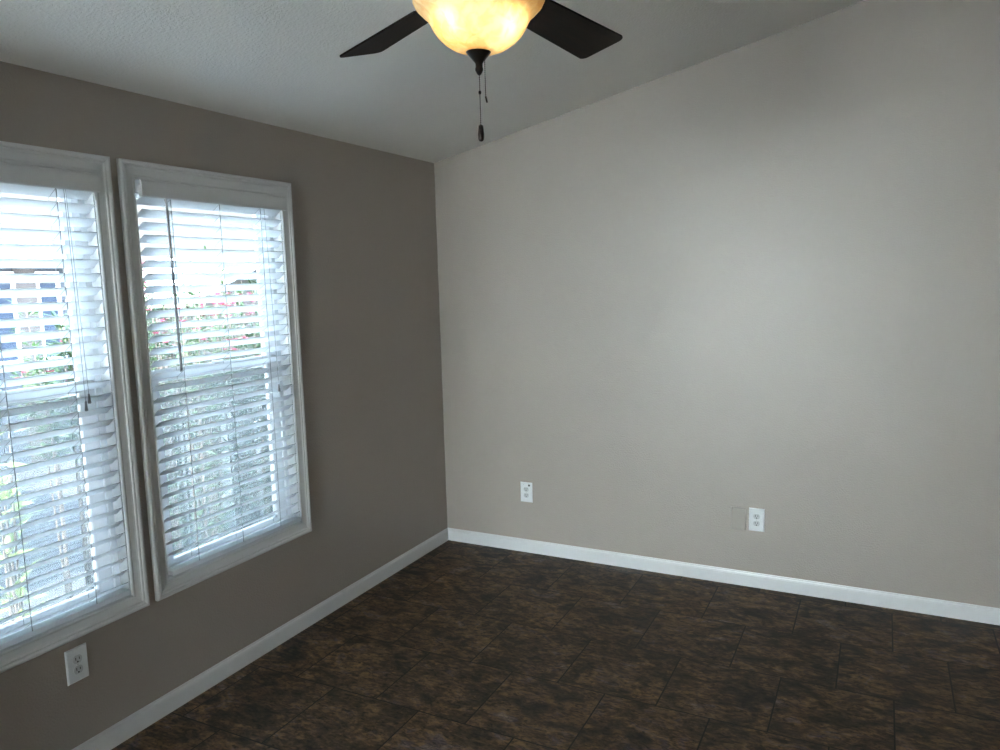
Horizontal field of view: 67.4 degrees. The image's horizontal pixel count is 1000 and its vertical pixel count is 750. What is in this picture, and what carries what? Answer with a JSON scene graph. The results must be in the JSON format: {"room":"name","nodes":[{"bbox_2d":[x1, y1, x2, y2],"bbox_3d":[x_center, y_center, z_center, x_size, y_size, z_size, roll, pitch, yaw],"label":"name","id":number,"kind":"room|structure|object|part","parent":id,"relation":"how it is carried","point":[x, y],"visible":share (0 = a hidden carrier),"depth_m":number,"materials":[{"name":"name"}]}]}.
{"room":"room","nodes":[
{"label":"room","id":0,"kind":"room"},
{"bbox_2d":[0,61,447,749],"bbox_3d":[-2.249,0.376,1.340,0.130,2.490,8.260,2,8,27],"label":"wall","id":1,"kind":"structure","parent":0,"point":[364,218],"depth_m":3.73,"materials":[{"name":"beige paint"}]},
{"bbox_2d":[0,141,149,672],"bbox_3d":[-1.659,0.108,2.457,0.148,1.706,0.904,2,8,27],"label":"window","id":2,"kind":"structure","parent":1,"relation":"in","point":[12,656],"depth_m":2.76,"materials":[{"name":"white paint"}]},
{"bbox_3d":[-1.711,0.489,2.537,0.008,0.780,0.723,2,8,27],"label":"screen frame","id":3,"kind":"part","parent":2,"relation":"part of","materials":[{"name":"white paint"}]},
{"bbox_3d":[-1.667,0.470,2.512,0.026,0.828,0.723,2,8,27],"label":"sash","id":4,"kind":"part","parent":2,"relation":"part of","materials":[{"name":"white plastic"}]},
{"bbox_2d":[0,162,130,649],"bbox_3d":[-1.605,0.106,2.429,0.082,1.559,0.768,2,8,27],"label":"window blind","id":5,"kind":"object","parent":2,"relation":"attached to","point":[14,178],"visible":1,"depth_m":2.56,"materials":[{"name":"white plastic"}]},
{"bbox_3d":[-1.610,0.121,2.435,0.047,1.491,0.003,2,8,28],"label":"ladder cord","id":6,"kind":"part","parent":5,"relation":"part of","materials":[{"name":"white fabric"}]},
{"bbox_3d":[-1.595,0.870,2.530,0.051,0.019,0.749,2,8,27],"label":"rail","id":7,"kind":"part","parent":5,"relation":"part of","materials":[{"name":"white plastic"}]},
{"bbox_3d":[-1.505,0.092,2.641,0.047,1.491,0.003,2,8,27],"label":"ladder cord","id":8,"kind":"part","parent":5,"relation":"part of","materials":[{"name":"white fabric"}]},
{"bbox_3d":[-1.478,-0.277,2.603,0.006,0.748,0.003,-1,7,1],"label":"pull cord","id":9,"kind":"part","parent":5,"relation":"part of","materials":[{"name":"white fabric"}]},
{"bbox_3d":[-1.472,-0.290,2.610,0.013,0.723,0.005,-8,10,-41],"label":"pull cord","id":10,"kind":"part","parent":5,"relation":"part of","materials":[{"name":"white fabric"}]},
{"bbox_3d":[-1.716,-0.274,2.432,0.024,0.763,0.723,2,8,27],"label":"sash","id":11,"kind":"part","parent":2,"relation":"part of","materials":[{"name":"white plastic"}]},
{"bbox_3d":[-1.691,0.107,2.473,0.078,1.583,0.775,2,8,27],"label":"frame","id":12,"kind":"part","parent":2,"relation":"part of","materials":[{"name":"white plastic"}]},
{"bbox_2d":[64,642,88,685],"bbox_3d":[-1.514,1.036,2.684,0.009,0.126,0.080,2,8,27],"label":"wall outlet","id":13,"kind":"object","parent":1,"relation":"attached to","point":[76,659],"visible":1,"depth_m":2.68,"materials":[{"name":"white plastic"}]},
{"bbox_2d":[73,654,81,663],"bbox_3d":[-1.512,1.016,2.681,0.004,0.028,0.034,2,8,27],"label":"receptacle","id":14,"kind":"object","parent":13,"relation":"attached to","point":[77,658],"depth_m":2.68,"materials":[{"name":"white plastic"}]},
{"bbox_2d":[74,665,82,673],"bbox_3d":[-1.511,1.055,2.686,0.004,0.028,0.034,2,8,27],"label":"receptacle","id":15,"kind":"object","parent":13,"relation":"attached to","point":[78,669],"depth_m":2.68,"materials":[{"name":"white plastic"}]},
{"bbox_2d":[116,158,311,600],"bbox_3d":[-1.233,-0.009,3.288,0.148,1.706,0.904,2,8,27],"label":"window","id":16,"kind":"structure","parent":1,"relation":"in","point":[128,171],"depth_m":3.24,"materials":[{"name":"white paint"}]},
{"bbox_3d":[-1.290,-0.391,3.263,0.024,0.763,0.723,2,8,27],"label":"sash","id":17,"kind":"part","parent":16,"relation":"part of","materials":[{"name":"white plastic"}]},
{"bbox_3d":[-1.285,0.372,3.368,0.008,0.780,0.723,2,8,27],"label":"screen frame","id":18,"kind":"part","parent":16,"relation":"part of","materials":[{"name":"white paint"}]},
{"bbox_2d":[135,179,300,575],"bbox_3d":[-1.179,-0.010,3.260,0.082,1.559,0.768,2,8,27],"label":"window blind","id":19,"kind":"object","parent":16,"relation":"attached to","point":[151,193],"visible":0.98,"depth_m":3.19,"materials":[{"name":"white plastic"}]},
{"bbox_3d":[-1.295,0.035,3.049,0.047,1.491,0.003,2,8,28],"label":"ladder cord","id":20,"kind":"part","parent":19,"relation":"part of","materials":[{"name":"white fabric"}]},
{"bbox_3d":[-1.184,0.004,3.265,0.047,1.491,0.003,2,8,28],"label":"ladder cord","id":21,"kind":"part","parent":19,"relation":"part of","materials":[{"name":"white fabric"}]},
{"bbox_3d":[-1.169,0.753,3.361,0.051,0.019,0.749,2,8,27],"label":"rail","id":22,"kind":"part","parent":19,"relation":"part of","materials":[{"name":"white plastic"}]},
{"bbox_3d":[-1.079,-0.025,3.471,0.047,1.491,0.003,2,8,27],"label":"ladder cord","id":23,"kind":"part","parent":19,"relation":"part of","materials":[{"name":"white fabric"}]},
{"bbox_3d":[-1.048,-0.360,3.439,0.005,0.816,0.020,4,9,39],"label":"pull cord","id":24,"kind":"part","parent":19,"relation":"part of","materials":[{"name":"white fabric"}]},
{"bbox_3d":[-1.240,0.353,3.342,0.026,0.828,0.723,2,8,27],"label":"sash","id":25,"kind":"part","parent":16,"relation":"part of","materials":[{"name":"white plastic"}]},
{"bbox_3d":[-1.241,0.357,3.343,0.003,0.758,0.615,2,8,27],"label":"glass pane","id":26,"kind":"part","parent":16,"relation":"part of","materials":[{"name":"clear glass"}]},
{"bbox_3d":[-1.264,-0.010,3.303,0.078,1.583,0.775,2,8,27],"label":"frame","id":27,"kind":"part","parent":16,"relation":"part of","materials":[{"name":"white plastic"}]},
{"bbox_2d":[72,528,448,749],"bbox_3d":[-2.154,1.553,1.457,0.012,0.081,8.000,2,8,27],"label":"baseboard","id":28,"kind":"structure","parent":1,"relation":"attached to","point":[108,739],"depth_m":3.39,"materials":[{"name":"white paint"}]},
{"bbox_2d":[0,0,864,162],"bbox_3d":[0.430,-1.435,-0.290,6.260,1.487,8.260,2,8,27],"label":"ceiling","id":29,"kind":"structure","parent":0,"point":[279,63],"depth_m":3.10,"materials":[{"name":"white paint"}]},
{"bbox_2d":[340,0,622,141],"bbox_3d":[-0.019,-0.950,1.769,1.268,0.776,1.272,2,8,27],"label":"ceiling fan","id":30,"kind":"object","parent":29,"relation":"hanging from","point":[477,29],"visible":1,"depth_m":1.77,"materials":[{"name":"brown wood"}]},
{"bbox_3d":[-0.299,-0.962,2.110,0.149,0.006,0.460,-23,18,-31],"label":"blade","id":31,"kind":"part","parent":30,"relation":"part of","materials":[{"name":"brown wood"}]},
{"bbox_3d":[-0.049,-0.837,1.772,0.312,0.146,0.312,2,8,27],"label":"lamp shade","id":32,"kind":"part","parent":30,"relation":"part of","materials":[{"name":"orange glass"}]},
{"bbox_3d":[-0.048,-0.659,1.795,0.003,0.117,0.003,-1,7,5],"label":"pull chain","id":33,"kind":"part","parent":30,"relation":"part of","materials":[{"name":"black metal"}]},
{"bbox_3d":[-0.046,-0.582,1.805,0.015,0.039,0.015,2,8,27],"label":"pull handle","id":34,"kind":"part","parent":30,"relation":"part of","materials":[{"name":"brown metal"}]},
{"bbox_3d":[0.189,-0.975,2.114,0.149,0.006,0.460,-14,-1,35],"label":"blade","id":35,"kind":"part","parent":30,"relation":"part of","materials":[{"name":"brown wood"}]},
{"bbox_2d":[111,540,999,749],"bbox_3d":[0.516,1.753,0.115,6.260,0.120,8.260,2,8,27],"label":"floor","id":36,"kind":"structure","parent":0,"point":[466,646],"depth_m":3.27,"materials":[{"name":"stone"}]},
{"bbox_2d":[434,0,999,607],"bbox_3d":[2.306,-0.676,3.459,6.000,3.800,0.130,2,8,27],"label":"wall","id":37,"kind":"structure","parent":0,"point":[764,273],"depth_m":3.93,"materials":[{"name":"beige paint"}]},
{"bbox_2d":[520,482,532,502],"bbox_3d":[0.164,0.731,4.677,0.080,0.126,0.009,2,8,27],"label":"wall outlet","id":38,"kind":"object","parent":37,"relation":"attached to","point":[526,487],"visible":1,"depth_m":4.67,"materials":[{"name":"white plastic"}]},
{"bbox_2d":[448,528,999,624],"bbox_3d":[2.323,1.157,3.628,6.000,0.081,0.012,2,8,27],"label":"baseboard","id":39,"kind":"structure","parent":37,"relation":"attached to","point":[950,609],"depth_m":4.12,"materials":[{"name":"white paint"}]},
{"bbox_2d":[731,506,745,529],"bbox_3d":[1.304,0.785,4.100,0.079,0.125,0.009,2,8,27],"label":"blank plate","id":40,"kind":"object","parent":37,"relation":"attached to","point":[738,514],"visible":1,"depth_m":4.10,"materials":[{"name":"beige plastic"}]},
{"bbox_2d":[749,507,764,531],"bbox_3d":[1.389,0.784,4.056,0.080,0.126,0.009,2,8,27],"label":"wall outlet","id":41,"kind":"object","parent":37,"relation":"attached to","point":[756,515],"visible":1,"depth_m":4.05,"materials":[{"name":"white plastic"}]},
{"bbox_2d":[753,521,759,525],"bbox_3d":[1.389,0.804,4.057,0.034,0.028,0.004,2,8,27],"label":"receptacle","id":42,"kind":"object","parent":41,"relation":"attached to","point":[755,523],"depth_m":4.05,"materials":[{"name":"white plastic"}]},
{"bbox_2d":[753,514,759,518],"bbox_3d":[1.387,0.765,4.052,0.034,0.028,0.004,2,8,27],"label":"receptacle","id":43,"kind":"object","parent":41,"relation":"attached to","point":[755,516],"depth_m":4.05,"materials":[{"name":"white plastic"}]},
{"label":"outside","id":44,"kind":"structure","parent":0,"visible":0},
{"bbox_2d":[0,340,271,626],"bbox_3d":[-4.283,-0.451,24.752,55.000,0.200,48.300,2,8,27],"label":"ground","id":45,"kind":"structure","parent":44,"point":[41,584],"depth_m":7.79,"materials":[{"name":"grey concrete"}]},
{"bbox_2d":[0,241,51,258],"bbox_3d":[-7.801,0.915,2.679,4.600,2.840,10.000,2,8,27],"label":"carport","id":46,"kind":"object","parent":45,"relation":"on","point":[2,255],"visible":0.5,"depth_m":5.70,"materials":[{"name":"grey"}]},
{"bbox_2d":[0,254,78,469],"bbox_3d":[-10.986,0.235,8.069,5.600,3.000,10.600,2,8,27],"label":"house","id":47,"kind":"structure","parent":45,"relation":"on","point":[9,360],"depth_m":10.74,"materials":[{"name":"grey paint"}]},
{"bbox_3d":[-6.747,-0.154,10.829,0.030,2.850,0.310,2,8,27],"label":"wall panel","id":48,"kind":"part","parent":47,"relation":"part of","materials":[{"name":"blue paint"}]},
{"bbox_2d":[8,299,93,599],"bbox_3d":[-3.251,0.593,5.852,0.804,2.436,0.774,-1,7,2],"label":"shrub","id":49,"kind":"object","parent":45,"relation":"on","point":[52,426],"visible":0.26,"depth_m":5.79,"materials":[{"name":"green plant"}]},
{"bbox_2d":[66,257,263,411],"bbox_3d":[-6.456,-1.111,17.109,3.600,3.150,4.800,2,8,27],"label":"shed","id":50,"kind":"object","parent":45,"relation":"on","point":[151,270],"visible":0.09,"depth_m":15.57,"materials":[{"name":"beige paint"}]},
{"bbox_2d":[142,245,244,555],"bbox_3d":[-2.864,0.248,6.739,1.164,2.876,1.179,2,8,27],"label":"shrub","id":51,"kind":"object","parent":45,"relation":"on","point":[177,545],"visible":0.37,"depth_m":6.67,"materials":[{"name":"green plant"}]},
{"bbox_2d":[194,279,272,528],"bbox_3d":[-2.570,0.282,7.660,1.101,2.563,1.052,2,8,27],"label":"shrub","id":52,"kind":"object","parent":45,"relation":"on","point":[245,465],"visible":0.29,"depth_m":7.56,"materials":[{"name":"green plant"}]},
{"bbox_3d":[-2.118,1.919,4.718,2.550,0.030,14.300,2,8,27],"label":"walkway","id":53,"kind":"object","parent":45,"relation":"on","visible":0},
{"bbox_2d":[0,431,46,622],"bbox_3d":[-2.677,1.127,3.914,0.648,1.835,0.596,-4,8,-18],"label":"leafy plant","id":54,"kind":"object","parent":53,"relation":"on","point":[13,609],"visible":0.28,"depth_m":3.90,"materials":[{"name":"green plant"}]},
{"bbox_3d":[-2.679,1.164,3.906,0.393,1.763,0.240,-4,8,-20],"label":"stem","id":55,"kind":"part","parent":54,"relation":"part of","materials":[{"name":"green plant"}]}
]}

